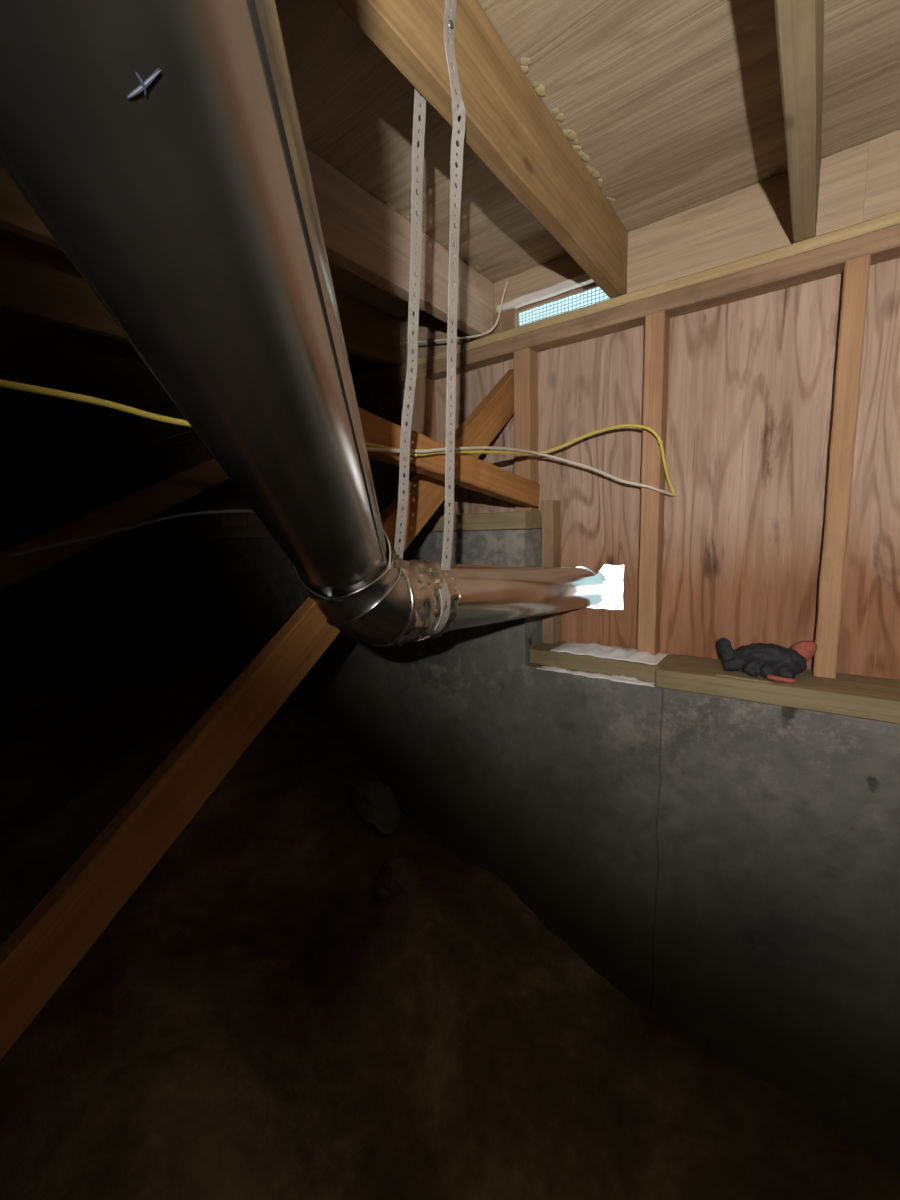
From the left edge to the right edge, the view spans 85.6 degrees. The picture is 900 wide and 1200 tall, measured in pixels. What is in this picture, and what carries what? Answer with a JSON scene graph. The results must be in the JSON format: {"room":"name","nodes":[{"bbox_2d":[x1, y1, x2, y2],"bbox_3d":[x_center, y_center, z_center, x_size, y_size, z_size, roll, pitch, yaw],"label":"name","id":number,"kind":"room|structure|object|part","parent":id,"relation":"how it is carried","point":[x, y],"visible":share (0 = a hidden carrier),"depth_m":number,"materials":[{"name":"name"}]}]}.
{"room":"crawl space","nodes":[
{"label":"crawl space","id":0,"kind":"room"},
{"bbox_2d":[0,435,83,631],"bbox_3d":[-3.838,0.309,1.813,0.120,2.344,4.482,4,10,36],"label":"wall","id":1,"kind":"structure","parent":0,"point":[39,494],"depth_m":3.17,"materials":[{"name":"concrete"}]},
{"bbox_2d":[0,609,899,1199],"bbox_3d":[-1.427,1.017,-0.011,6.000,1.013,4.260,4,10,36],"label":"floor","id":2,"kind":"structure","parent":0,"point":[254,1021],"depth_m":1.08,"materials":[{"name":"brown soil"}]},
{"bbox_2d":[348,781,398,835],"bbox_3d":[-0.246,0.659,1.563,0.206,0.152,0.121,4,10,36],"label":"chunk","id":3,"kind":"object","parent":2,"relation":"on","point":[374,804],"visible":0.98,"depth_m":1.51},
{"bbox_2d":[375,857,422,898],"bbox_3d":[-0.138,0.762,1.320,0.141,0.103,0.128,0,8,13],"label":"clod","id":4,"kind":"object","parent":2,"relation":"on","point":[397,875],"visible":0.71,"depth_m":1.29,"materials":[{"name":"brown soil"}]},
{"bbox_2d":[0,0,899,442],"bbox_3d":[-1.439,-0.629,-0.196,6.000,0.060,4.387,4,10,36],"label":"ceiling","id":5,"kind":"structure","parent":0,"point":[676,106],"depth_m":0.81,"materials":[{"name":"brown wood"}]},
{"bbox_2d":[64,257,899,1172],"bbox_3d":[-0.147,0.216,1.649,6.240,2.352,0.178,4,10,36],"label":"wall","id":6,"kind":"structure","parent":0,"point":[730,867],"depth_m":1.12,"materials":[{"name":"concrete"}]},
{"bbox_2d":[0,457,228,589],"bbox_3d":[-1.122,0.051,0.945,0.038,1.236,2.348,4,10,36],"label":"diagonal brace","id":7,"kind":"object","parent":6,"relation":"attached to","point":[138,506],"visible":0.54,"depth_m":1.24,"materials":[{"name":"brown wood"}]},
{"bbox_2d":[6,509,254,558],"bbox_3d":[-0.569,-0.182,1.237,0.008,0.098,0.860,4,10,36],"label":"cable","id":8,"kind":"object","parent":6,"relation":"attached to","point":[71,541],"visible":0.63,"depth_m":1.04,"materials":[{"name":"plastic"}]},
{"bbox_3d":[-1.672,-0.586,2.740,2.160,0.480,0.014,4,10,36],"label":"plywood panel","id":9,"kind":"part","parent":6,"relation":"part of","materials":[{"name":"brown wood"}]},
{"bbox_2d":[0,369,513,1060],"bbox_3d":[-0.418,0.281,0.709,0.038,1.602,1.953,5,11,39],"label":"diagonal brace","id":10,"kind":"object","parent":6,"relation":"attached to","point":[40,954],"visible":0.77,"depth_m":0.70,"materials":[{"name":"brown wood"}]},
{"bbox_2d":[0,379,674,493],"bbox_3d":[-0.147,-0.214,0.488,0.311,0.162,1.858,4,10,36],"label":"cable","id":11,"kind":"object","parent":6,"relation":"attached to","point":[3,383],"visible":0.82,"depth_m":0.52,"materials":[{"name":"yellow plastic"}]},
{"bbox_2d":[2,387,675,496],"bbox_3d":[-0.241,-0.201,0.586,1.882,0.122,0.270,-9,11,-43],"label":"cable","id":12,"kind":"object","parent":6,"relation":"attached to","point":[370,449],"visible":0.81,"depth_m":1.09,"materials":[{"name":"plastic"}]},
{"bbox_3d":[-0.427,-0.492,1.825,0.937,0.480,0.014,4,10,36],"label":"plywood panel","id":13,"kind":"part","parent":6,"relation":"part of","materials":[{"name":"brown wood"}]},
{"bbox_3d":[0.089,-0.454,1.446,0.341,0.480,0.014,4,10,36],"label":"plywood panel","id":14,"kind":"part","parent":6,"relation":"part of","materials":[{"name":"brown wood"}]},
{"bbox_2d":[420,511,541,531],"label":"plate","id":15,"kind":"object","parent":6,"relation":"on","point":[502,520],"depth_m":1.30,"materials":[{"name":"brown wood"}]},
{"bbox_2d":[415,376,438,515],"bbox_3d":[-0.070,-0.470,1.519,0.040,0.415,0.056,4,10,36],"label":"stud","id":16,"kind":"object","parent":15,"relation":"on","point":[425,387],"visible":0.43,"depth_m":1.48,"materials":[{"name":"brown wood"}]},
{"bbox_2d":[358,407,539,506],"bbox_3d":[-0.008,-0.276,0.984,0.041,0.159,0.770,4,10,36],"label":"diagonal brace","id":17,"kind":"structure","parent":15,"relation":"on","point":[473,473],"depth_m":0.98,"materials":[{"name":"brown wood"}]},
{"bbox_2d":[513,348,538,510],"bbox_3d":[0.206,-0.449,1.316,0.050,0.415,0.056,4,10,36],"label":"stud","id":18,"kind":"object","parent":15,"relation":"on","point":[525,361],"visible":0.73,"depth_m":1.29,"materials":[{"name":"brown wood"}]},
{"bbox_2d":[493,255,594,313],"bbox_3d":[0.256,-0.817,1.239,0.329,0.078,0.016,4,10,36],"label":"board","id":19,"kind":"object","parent":6,"relation":"attached to","point":[551,273],"visible":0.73,"depth_m":1.25,"materials":[{"name":"brown wood"}]},
{"bbox_2d":[493,273,609,333],"bbox_3d":[0.258,-0.752,1.246,0.329,0.084,0.050,4,10,36],"label":"air vent","id":20,"kind":"object","parent":6,"relation":"in","point":[509,319],"visible":0.58,"depth_m":1.25,"materials":[{"name":"metal"}]},
{"bbox_3d":[0.366,-0.257,1.272,0.328,0.836,0.014,4,10,36],"label":"plywood panel","id":21,"kind":"part","parent":6,"relation":"part of","materials":[{"name":"brown wood"}]},
{"bbox_2d":[537,666,655,686],"bbox_3d":[0.344,0.178,1.169,0.286,0.009,0.033,4,10,36],"label":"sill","id":22,"kind":"structure","parent":6,"relation":"on","point":[622,678],"depth_m":1.15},
{"bbox_2d":[530,641,670,682],"bbox_3d":[0.378,0.151,1.240,0.322,0.041,0.129,4,10,36],"label":"plate","id":23,"kind":"object","parent":6,"relation":"on","point":[541,654],"visible":0.73,"depth_m":1.19,"materials":[{"name":"brown wood"}]},
{"bbox_2d":[541,500,560,643],"bbox_3d":[0.277,-0.075,1.326,0.035,0.385,0.056,4,10,36],"label":"stud","id":24,"kind":"object","parent":23,"relation":"on","point":[550,509],"visible":0.68,"depth_m":1.30,"materials":[{"name":"brown wood"}]},
{"bbox_2d":[550,642,667,664],"bbox_3d":[0.397,0.124,1.225,0.262,0.016,0.119,4,10,36],"label":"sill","id":25,"kind":"structure","parent":23,"relation":"on","point":[592,649],"depth_m":1.20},
{"bbox_2d":[637,311,669,655],"bbox_3d":[0.478,-0.252,1.146,0.043,0.774,0.056,4,10,36],"label":"stud","id":26,"kind":"object","parent":23,"relation":"on","point":[657,325],"visible":0.94,"depth_m":1.12,"materials":[{"name":"brown wood"}]},
{"bbox_2d":[353,223,899,400],"bbox_3d":[0.198,-0.664,1.224,1.400,0.040,0.144,4,10,36],"label":"plate","id":27,"kind":"object","parent":6,"relation":"on","point":[881,245],"depth_m":1.04,"materials":[{"name":"brown wood"}]},
{"bbox_3d":[-1.872,-0.850,2.740,1.765,0.023,0.053,4,10,36],"label":"plate","id":28,"kind":"object","parent":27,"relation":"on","visible":0},
{"bbox_2d":[0,236,129,342],"bbox_3d":[-1.747,-0.553,0.064,0.037,0.147,4.294,4,10,36],"label":"joist","id":29,"kind":"object","parent":28,"relation":"on","point":[35,283],"visible":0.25,"depth_m":1.13,"materials":[{"name":"brown wood"}]},
{"bbox_2d":[0,166,400,366],"bbox_3d":[-1.444,-0.530,-0.160,0.036,0.147,4.294,4,10,36],"label":"joist","id":30,"kind":"object","parent":28,"relation":"on","point":[365,326],"visible":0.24,"depth_m":1.37,"materials":[{"name":"brown wood"}]},
{"bbox_2d":[380,281,508,345],"bbox_3d":[-0.239,-0.785,1.483,0.891,0.128,0.035,3,9,30],"label":"wire","id":31,"kind":"object","parent":30,"relation":"hanging from","point":[501,303],"visible":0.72,"depth_m":1.30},
{"bbox_2d":[72,310,476,462],"bbox_3d":[-1.233,-0.896,2.339,3.302,0.146,0.016,4,10,36],"label":"board","id":32,"kind":"object","parent":28,"relation":"on","point":[141,429],"visible":0.22,"depth_m":2.46,"materials":[{"name":"brown wood"}]},
{"bbox_2d":[417,210,899,365],"bbox_3d":[0.319,-0.684,1.128,1.078,0.023,0.054,4,10,36],"label":"plate","id":33,"kind":"object","parent":6,"relation":"on","point":[864,227],"depth_m":1.02,"materials":[{"name":"brown wood"}]},
{"bbox_2d":[305,145,493,338],"bbox_3d":[-1.162,-0.509,-0.366,0.059,0.147,4.294,4,10,36],"label":"joist","id":34,"kind":"object","parent":33,"relation":"on","point":[363,235],"visible":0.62,"depth_m":1.00,"materials":[{"name":"brown wood"}]},
{"bbox_2d":[334,0,627,298],"bbox_3d":[-0.872,-0.487,-0.580,0.048,0.147,4.294,4,10,36],"label":"joist","id":35,"kind":"object","parent":33,"relation":"on","point":[509,127],"visible":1,"depth_m":0.69,"materials":[{"name":"brown wood"}]},
{"bbox_2d":[394,0,465,640],"bbox_3d":[-0.046,-0.346,0.668,0.154,0.820,0.067,4,10,36],"label":"strap","id":36,"kind":"object","parent":35,"relation":"hanging from","point":[450,8],"visible":0.86,"depth_m":0.65,"materials":[{"name":"silver metal"}]},
{"bbox_2d":[383,558,607,646],"bbox_3d":[0.146,-0.018,1.005,0.125,0.191,0.877,4,10,35],"label":"exhaust pipe","id":37,"kind":"object","parent":36,"relation":"hanging from","point":[480,595],"visible":0.7,"depth_m":0.82,"materials":[{"name":"metal"}]},
{"bbox_2d":[293,529,413,646],"bbox_3d":[-0.124,-0.023,0.625,0.128,0.182,0.130,4,10,36],"label":"duct elbow","id":38,"kind":"object","parent":37,"relation":"attached to","point":[377,613],"visible":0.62,"depth_m":0.60,"materials":[{"name":"metal"}]},
{"bbox_2d":[0,0,386,595],"bbox_3d":[-0.106,-0.237,0.009,0.111,0.624,1.166,-2,8,-3],"label":"duct","id":39,"kind":"object","parent":38,"relation":"attached to","point":[159,144],"visible":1,"depth_m":0.18,"materials":[{"name":"metal"}]},
{"bbox_2d":[627,141,868,292],"bbox_3d":[0.583,-0.759,1.005,0.420,0.146,0.016,4,10,36],"label":"board","id":40,"kind":"object","parent":33,"relation":"on","point":[755,219],"visible":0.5,"depth_m":0.99,"materials":[{"name":"brown wood"}]},
{"bbox_2d":[774,0,823,242],"bbox_3d":[-0.597,-0.466,-0.782,0.036,0.147,4.294,4,10,36],"label":"joist","id":41,"kind":"object","parent":33,"relation":"on","point":[799,23],"visible":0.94,"depth_m":0.62,"materials":[{"name":"brown wood"}]},
{"bbox_2d":[863,129,899,221],"bbox_3d":[1.509,-0.689,0.325,1.880,0.146,0.016,4,10,36],"label":"board","id":42,"kind":"object","parent":33,"relation":"on","point":[882,189],"visible":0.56,"depth_m":0.86,"materials":[{"name":"brown wood"}]},
{"bbox_3d":[0.637,-0.236,1.073,0.341,0.836,0.014,4,10,36],"label":"plywood panel","id":43,"kind":"part","parent":6,"relation":"part of","materials":[{"name":"brown wood"}]},
{"bbox_2d":[656,654,899,724],"bbox_3d":[1.376,0.227,0.490,2.177,0.043,0.159,4,10,36],"label":"plate","id":44,"kind":"object","parent":6,"relation":"on","point":[851,695],"visible":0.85,"depth_m":0.94,"materials":[{"name":"brown wood"}]},
{"bbox_2d":[716,674,770,682],"bbox_3d":[0.592,0.158,0.982,0.094,0.004,0.012,5,10,38],"label":"wood shim","id":45,"kind":"object","parent":44,"relation":"on","point":[722,675],"visible":1,"depth_m":0.98,"materials":[{"name":"beige wood"}]},
{"bbox_2d":[717,637,816,682],"bbox_3d":[0.651,0.119,1.008,0.174,0.073,0.101,4,10,36],"label":"glove","id":46,"kind":"object","parent":44,"relation":"on","point":[771,661],"visible":1,"depth_m":0.99,"materials":[{"name":"fabric"}]},
{"bbox_2d":[813,255,870,677],"bbox_3d":[0.755,-0.231,0.942,0.038,0.774,0.056,4,10,36],"label":"stud","id":47,"kind":"object","parent":44,"relation":"on","point":[857,270],"visible":1,"depth_m":0.92,"materials":[{"name":"brown wood"}]},
{"bbox_3d":[1.061,-0.204,0.762,0.707,0.836,0.014,4,10,36],"label":"plywood panel","id":48,"kind":"part","parent":6,"relation":"part of","materials":[{"name":"brown wood"}]},
{"label":"outside","id":49,"kind":"structure","parent":0,"visible":0},
{"bbox_2d":[576,564,623,609],"bbox_3d":[6.331,-1.272,12.547,28.800,0.360,25.026,4,10,36],"label":"ground","id":50,"kind":"structure","parent":49,"point":[613,600],"depth_m":4.23,"materials":[{"name":"white"}]}
]}

